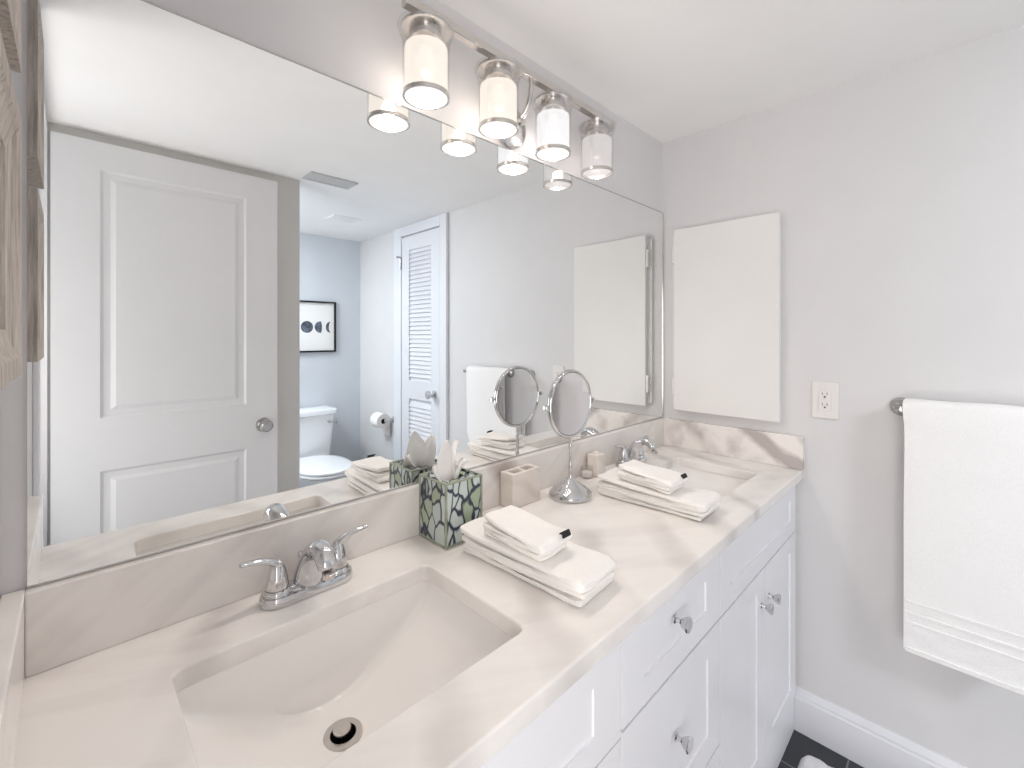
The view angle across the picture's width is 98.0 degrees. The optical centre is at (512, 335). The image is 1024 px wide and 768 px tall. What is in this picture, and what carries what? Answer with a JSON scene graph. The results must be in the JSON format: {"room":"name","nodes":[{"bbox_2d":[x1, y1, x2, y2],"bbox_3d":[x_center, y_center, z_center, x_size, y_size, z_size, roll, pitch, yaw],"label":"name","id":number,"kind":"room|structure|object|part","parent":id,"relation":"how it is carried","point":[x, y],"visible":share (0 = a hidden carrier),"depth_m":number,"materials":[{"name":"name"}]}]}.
{"room":"bathroom","nodes":[
{"label":"bathroom","id":0,"kind":"room"},
{"bbox_2d":[0,0,661,597],"bbox_3d":[-0.058,0.254,1.214,1.955,2.061,0.100,0,0,-45],"label":"wall","id":1,"kind":"structure","parent":0,"point":[358,43],"depth_m":0.88,"materials":[{"name":"paint"}]},
{"bbox_2d":[25,418,663,677],"bbox_3d":[-0.015,0.380,1.171,1.712,0.107,0.019,0,0,-45],"label":"backsplash","id":2,"kind":"structure","parent":1,"relation":"attached to","point":[70,619],"depth_m":0.70,"materials":[{"name":"stone"}]},
{"bbox_2d":[27,0,663,588],"bbox_3d":[-0.013,-0.085,1.181,1.727,0.820,0.008,0,0,-45],"label":"wall mirror","id":3,"kind":"object","parent":1,"relation":"attached to","point":[264,286],"visible":1,"depth_m":0.77,"materials":[{"name":"white mirror"}]},
{"bbox_2d":[400,0,613,178],"bbox_3d":[0.029,-0.577,1.130,0.719,0.184,0.140,0,0,-45],"label":"vanity light","id":4,"kind":"object","parent":1,"relation":"attached to","point":[427,31],"visible":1,"depth_m":1.02,"materials":[{"name":"white glass"}]},
{"bbox_3d":[-0.177,-0.540,0.910,0.087,0.096,0.087,0,0,-45],"label":"lamp shade","id":5,"kind":"part","parent":4,"relation":"part of","materials":[{"name":"white glass"}]},
{"bbox_3d":[-0.034,-0.540,1.051,0.087,0.096,0.087,0,0,-45],"label":"lamp shade","id":6,"kind":"part","parent":4,"relation":"part of","materials":[{"name":"white glass"}]},
{"bbox_3d":[0.024,-0.603,1.151,0.024,0.116,0.074,0,0,-45],"label":"arm","id":7,"kind":"part","parent":4,"relation":"part of","materials":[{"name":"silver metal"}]},
{"bbox_3d":[0.107,-0.540,1.191,0.087,0.096,0.087,0,0,-45],"label":"lamp shade","id":8,"kind":"part","parent":4,"relation":"part of","materials":[{"name":"white glass"}]},
{"bbox_3d":[0.252,-0.540,1.334,0.087,0.096,0.087,0,0,-45],"label":"lamp shade","id":9,"kind":"part","parent":4,"relation":"part of","materials":[{"name":"white glass"}]},
{"bbox_2d":[439,0,1023,142],"bbox_3d":[0.474,-0.806,-0.202,3.190,0.060,2.860,0,0,-45],"label":"ceiling","id":10,"kind":"structure","parent":0,"point":[671,69],"depth_m":1.17,"materials":[{"name":"paint"}]},
{"bbox_2d":[778,730,863,767],"bbox_3d":[0.474,1.315,-0.202,3.190,0.060,2.860,0,0,-45],"label":"floor","id":11,"kind":"structure","parent":0,"point":[799,746],"depth_m":1.37,"materials":[{"name":"tile"}]},
{"bbox_2d":[481,642,620,767],"bbox_3d":[-0.224,0.874,0.625,0.680,0.818,0.496,0,0,-45],"label":"base cabinet","id":12,"kind":"object","parent":11,"relation":"on","point":[581,728],"visible":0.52,"depth_m":0.64,"materials":[{"name":"paint"}]},
{"bbox_2d":[0,417,803,767],"bbox_3d":[0.150,0.395,1.003,1.753,0.137,0.490,0,0,-45],"label":"countertop","id":13,"kind":"structure","parent":12,"relation":"on","point":[94,665],"depth_m":0.66,"materials":[{"name":"stone"}]},
{"bbox_2d":[239,524,367,610],"bbox_3d":[-0.347,0.383,0.759,0.163,0.098,0.144,0,0,-4],"label":"faucet","id":14,"kind":"object","parent":13,"relation":"on","point":[322,565],"visible":1,"depth_m":0.72,"materials":[{"name":"silver metal"}]},
{"bbox_3d":[-0.398,0.380,0.714,0.073,0.058,0.036,0,0,-45],"label":"lever handle","id":15,"kind":"part","parent":14,"relation":"part of","materials":[{"name":"silver metal"}]},
{"bbox_3d":[-0.385,0.416,0.727,0.042,0.012,0.042,0,0,-45],"label":"handle seat","id":16,"kind":"part","parent":14,"relation":"part of","materials":[{"name":"silver metal"}]},
{"bbox_3d":[-0.328,0.380,0.733,0.053,0.092,0.110,0,0,-36],"label":"spout","id":17,"kind":"part","parent":14,"relation":"part of","materials":[{"name":"silver metal"}]},
{"bbox_3d":[-0.315,0.416,0.796,0.042,0.012,0.042,0,0,-45],"label":"handle seat","id":18,"kind":"part","parent":14,"relation":"part of","materials":[{"name":"silver metal"}]},
{"bbox_3d":[-0.301,0.380,0.810,0.073,0.058,0.036,0,0,-45],"label":"lever handle","id":19,"kind":"part","parent":14,"relation":"part of","materials":[{"name":"silver metal"}]},
{"bbox_2d":[177,581,511,767],"bbox_3d":[-0.211,0.544,0.617,0.427,0.160,0.299,0,0,-45],"label":"sink basin","id":20,"kind":"object","parent":13,"relation":"in","point":[303,701],"visible":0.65,"depth_m":0.69,"materials":[{"name":"ceramic"}]},
{"bbox_2d":[419,466,482,549],"bbox_3d":[-0.135,0.366,0.969,0.098,0.133,0.098,0,0,-45],"label":"tissue box","id":21,"kind":"object","parent":13,"relation":"on","point":[444,506],"visible":0.79,"depth_m":0.93,"materials":[{"name":"green ceramic"}]},
{"bbox_2d":[432,440,467,480],"bbox_3d":[-0.143,0.271,0.972,0.076,0.094,0.057,0,0,-45],"label":"tissue","id":22,"kind":"object","parent":21,"relation":"in","point":[446,469],"visible":0.96,"depth_m":0.96,"materials":[{"name":"white paper"}]},
{"bbox_2d":[500,463,539,507],"bbox_3d":[0.020,0.389,1.157,0.104,0.087,0.046,0,0,-45],"label":"toothbrush holder","id":23,"kind":"object","parent":13,"relation":"on","point":[519,485],"visible":0.93,"depth_m":1.13,"materials":[{"name":"ceramic"}]},
{"bbox_2d":[460,516,616,606],"bbox_3d":[0.038,0.405,0.834,0.294,0.054,0.119,0,0,42],"label":"hand towel","id":24,"kind":"object","parent":13,"relation":"on","point":[576,574],"visible":0.7,"depth_m":0.77,"materials":[{"name":"white fabric"}]},
{"bbox_2d":[483,505,572,561],"bbox_3d":[0.024,0.362,0.823,0.092,0.046,0.164,0,0,-45],"label":"washcloth","id":25,"kind":"object","parent":24,"relation":"on","point":[523,531],"visible":1,"depth_m":0.80,"materials":[{"name":"white fabric"}]},
{"bbox_2d":[543,369,594,503],"bbox_3d":[0.155,0.261,1.204,0.192,0.342,0.116,0,0,-16],"label":"makeup mirror","id":26,"kind":"object","parent":13,"relation":"on","point":[569,401],"visible":1,"depth_m":1.19,"materials":[{"name":"silver metal"}]},
{"bbox_3d":[0.086,0.183,1.133,0.018,0.014,0.014,0,0,-45],"label":"pivot knob","id":27,"kind":"part","parent":26,"relation":"part of","materials":[{"name":"silver metal"}]},
{"bbox_3d":[0.155,0.183,1.204,0.015,0.185,0.185,0,0,45],"label":"ring frame","id":28,"kind":"part","parent":26,"relation":"part of","materials":[{"name":"silver metal"}]},
{"bbox_3d":[0.155,0.327,1.204,0.016,0.116,0.016,0,0,-45],"label":"stem","id":29,"kind":"part","parent":26,"relation":"part of","materials":[{"name":"silver metal"}]},
{"bbox_2d":[581,470,591,476],"bbox_3d":[0.226,0.416,1.360,0.039,0.033,0.039,0,0,-45],"label":"glass votive","id":30,"kind":"object","parent":13,"relation":"on","point":[585,473],"visible":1,"depth_m":1.35,"materials":[{"name":"white glass"}]},
{"bbox_2d":[587,451,604,476],"bbox_3d":[0.260,0.397,1.392,0.044,0.072,0.038,0,0,-45],"label":"soap bottle","id":31,"kind":"object","parent":13,"relation":"on","point":[596,459],"visible":0.87,"depth_m":1.38,"materials":[{"name":"ceramic"}]},
{"bbox_2d":[615,435,657,467],"bbox_3d":[0.404,0.383,1.504,0.163,0.098,0.144,0,0,-4],"label":"faucet","id":32,"kind":"object","parent":13,"relation":"on","point":[635,451],"visible":0.97,"depth_m":1.47,"materials":[{"name":"silver metal"}]},
{"bbox_3d":[0.352,0.380,1.459,0.073,0.058,0.036,0,0,-45],"label":"lever handle","id":33,"kind":"part","parent":32,"relation":"part of","materials":[{"name":"silver metal"}]},
{"bbox_3d":[0.429,0.380,1.485,0.110,0.092,0.053,0,0,37],"label":"spout","id":34,"kind":"part","parent":32,"relation":"part of","materials":[{"name":"silver metal"}]},
{"bbox_3d":[0.449,0.380,1.555,0.073,0.058,0.036,0,0,-45],"label":"lever handle","id":35,"kind":"part","parent":32,"relation":"part of","materials":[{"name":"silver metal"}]},
{"bbox_2d":[597,467,720,520],"bbox_3d":[0.371,0.406,1.158,0.127,0.053,0.296,0,0,-45],"label":"hand towel","id":36,"kind":"object","parent":13,"relation":"on","point":[693,503],"visible":0.95,"depth_m":1.10,"materials":[{"name":"white fabric"}]},
{"bbox_2d":[617,460,687,494],"bbox_3d":[0.357,0.361,1.146,0.096,0.045,0.164,0,0,-45],"label":"washcloth","id":37,"kind":"object","parent":36,"relation":"on","point":[664,480],"visible":1,"depth_m":1.12,"materials":[{"name":"white fabric"}]},
{"bbox_2d":[669,466,747,497],"bbox_3d":[0.541,0.544,1.361,0.427,0.160,0.299,0,0,-45],"label":"sink basin","id":38,"kind":"object","parent":13,"relation":"in","point":[723,485],"visible":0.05,"depth_m":1.50,"materials":[{"name":"ceramic"}]},
{"bbox_3d":[0.045,0.905,0.595,0.337,0.527,0.018,0,0,-45],"label":"cabinet door","id":39,"kind":"part","parent":12,"relation":"part of","materials":[{"name":"paint"}]},
{"bbox_2d":[620,555,718,767],"bbox_3d":[0.164,0.874,1.008,0.405,0.818,0.496,0,0,-45],"label":"base cabinet","id":40,"kind":"object","parent":11,"relation":"on","point":[670,661],"visible":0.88,"depth_m":0.84,"materials":[{"name":"paint"}]},
{"bbox_3d":[0.312,0.772,0.859,0.402,0.273,0.018,0,0,-45],"label":"drawer","id":41,"kind":"part","parent":40,"relation":"part of","materials":[{"name":"paint"}]},
{"bbox_3d":[0.316,0.534,0.830,0.030,0.028,0.030,0,0,-45],"label":"knob","id":42,"kind":"part","parent":40,"relation":"part of","materials":[{"name":"silver metal"}]},
{"bbox_3d":[0.319,0.758,0.833,0.030,0.028,0.030,0,0,-45],"label":"knob","id":43,"kind":"part","parent":40,"relation":"part of","materials":[{"name":"silver metal"}]},
{"bbox_3d":[0.312,1.041,0.859,0.402,0.255,0.018,0,0,-45],"label":"drawer","id":44,"kind":"part","parent":40,"relation":"part of","materials":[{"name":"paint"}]},
{"bbox_2d":[718,486,795,767],"bbox_3d":[0.538,0.874,1.378,0.640,0.818,0.496,0,0,-45],"label":"base cabinet","id":45,"kind":"object","parent":11,"relation":"on","point":[757,619],"visible":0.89,"depth_m":1.19,"materials":[{"name":"paint"}]},
{"bbox_3d":[0.571,0.902,1.116,0.316,0.533,0.018,0,0,-45],"label":"cabinet door","id":46,"kind":"part","parent":45,"relation":"part of","materials":[{"name":"paint"}]},
{"bbox_3d":[0.686,0.552,1.229,0.637,0.155,0.018,0,0,-45],"label":"false drawer","id":47,"kind":"part","parent":45,"relation":"part of","materials":[{"name":"paint"}]},
{"bbox_3d":[0.678,0.725,1.188,0.030,0.028,0.030,0,0,-45],"label":"knob","id":48,"kind":"part","parent":45,"relation":"part of","materials":[{"name":"silver metal"}]},
{"bbox_3d":[0.724,0.725,1.233,0.030,0.028,0.030,0,0,-45],"label":"knob","id":49,"kind":"part","parent":45,"relation":"part of","materials":[{"name":"silver metal"}]},
{"bbox_3d":[0.800,0.902,1.342,0.315,0.533,0.018,0,0,-45],"label":"cabinet door","id":50,"kind":"part","parent":45,"relation":"part of","materials":[{"name":"paint"}]},
{"bbox_2d":[798,755,832,767],"bbox_3d":[0.793,1.273,0.869,0.850,0.023,0.572,0,0,-45],"label":"bath rug","id":51,"kind":"object","parent":11,"relation":"on","point":[808,761],"visible":1,"depth_m":1.32,"materials":[{"name":"white fabric"}]},
{"bbox_2d":[662,25,1023,767],"bbox_3d":[1.572,0.254,0.885,0.100,2.061,2.660,0,0,-45],"label":"wall","id":52,"kind":"structure","parent":0,"point":[897,192],"depth_m":1.31,"materials":[{"name":"paint"}]},
{"bbox_2d":[672,212,780,421],"bbox_3d":[0.756,-0.062,1.613,0.036,0.694,0.378,0,0,-45],"label":"upper cabinet","id":53,"kind":"object","parent":52,"relation":"attached to","point":[726,275],"visible":1,"depth_m":1.58,"materials":[{"name":"white paint"}]},
{"bbox_2d":[812,381,838,419],"bbox_3d":[0.983,0.203,1.403,0.008,0.115,0.070,0,0,-45],"label":"wall outlet","id":54,"kind":"object","parent":52,"relation":"attached to","point":[825,395],"visible":1,"depth_m":1.40,"materials":[{"name":"white plastic"}]},
{"bbox_2d":[819,389,830,411],"bbox_3d":[0.982,0.203,1.401,0.003,0.067,0.033,0,0,-45],"label":"receptacle","id":55,"kind":"object","parent":54,"relation":"attached to","point":[824,394],"depth_m":1.40,"materials":[{"name":"white plastic"}]},
{"bbox_2d":[794,685,966,767],"bbox_3d":[1.262,1.216,1.116,0.015,0.138,0.985,0,0,-45],"label":"baseboard","id":56,"kind":"structure","parent":52,"relation":"attached to","point":[862,741],"depth_m":1.34,"materials":[{"name":"paint"}]},
{"bbox_2d":[890,397,904,415],"bbox_3d":[1.248,0.202,1.085,0.078,0.052,0.512,0,0,-45],"label":"towel bar","id":57,"kind":"object","parent":52,"relation":"attached to","point":[896,404],"visible":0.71,"depth_m":1.27,"materials":[{"name":"silver metal"}]},
{"bbox_2d":[902,398,1023,694],"bbox_3d":[1.215,0.504,1.075,0.079,0.672,0.411,0,0,-45],"label":"bath towel","id":58,"kind":"object","parent":57,"relation":"hanging from","point":[963,462],"visible":1,"depth_m":1.11,"materials":[{"name":"white fabric"}]},
{"bbox_3d":[0.253,0.254,-0.420,0.100,2.061,2.660,0,0,-45],"label":"wall","id":59,"kind":"structure","parent":0,"visible":0},
{"bbox_2d":[0,30,20,389],"bbox_3d":[-0.450,-0.094,0.382,0.026,0.267,0.210,0,0,-45],"label":"picture frame","id":60,"kind":"object","parent":59,"relation":"attached to","point":[10,117],"visible":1,"depth_m":0.43,"materials":[{"name":"beige wood"}]},
{"bbox_2d":[0,0,20,72],"bbox_3d":[-0.450,-0.410,0.382,0.026,0.270,0.210,0,0,-45],"label":"picture frame","id":61,"kind":"object","parent":59,"relation":"attached to","point":[10,10],"visible":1,"depth_m":0.42,"materials":[{"name":"beige wood"}]}
]}

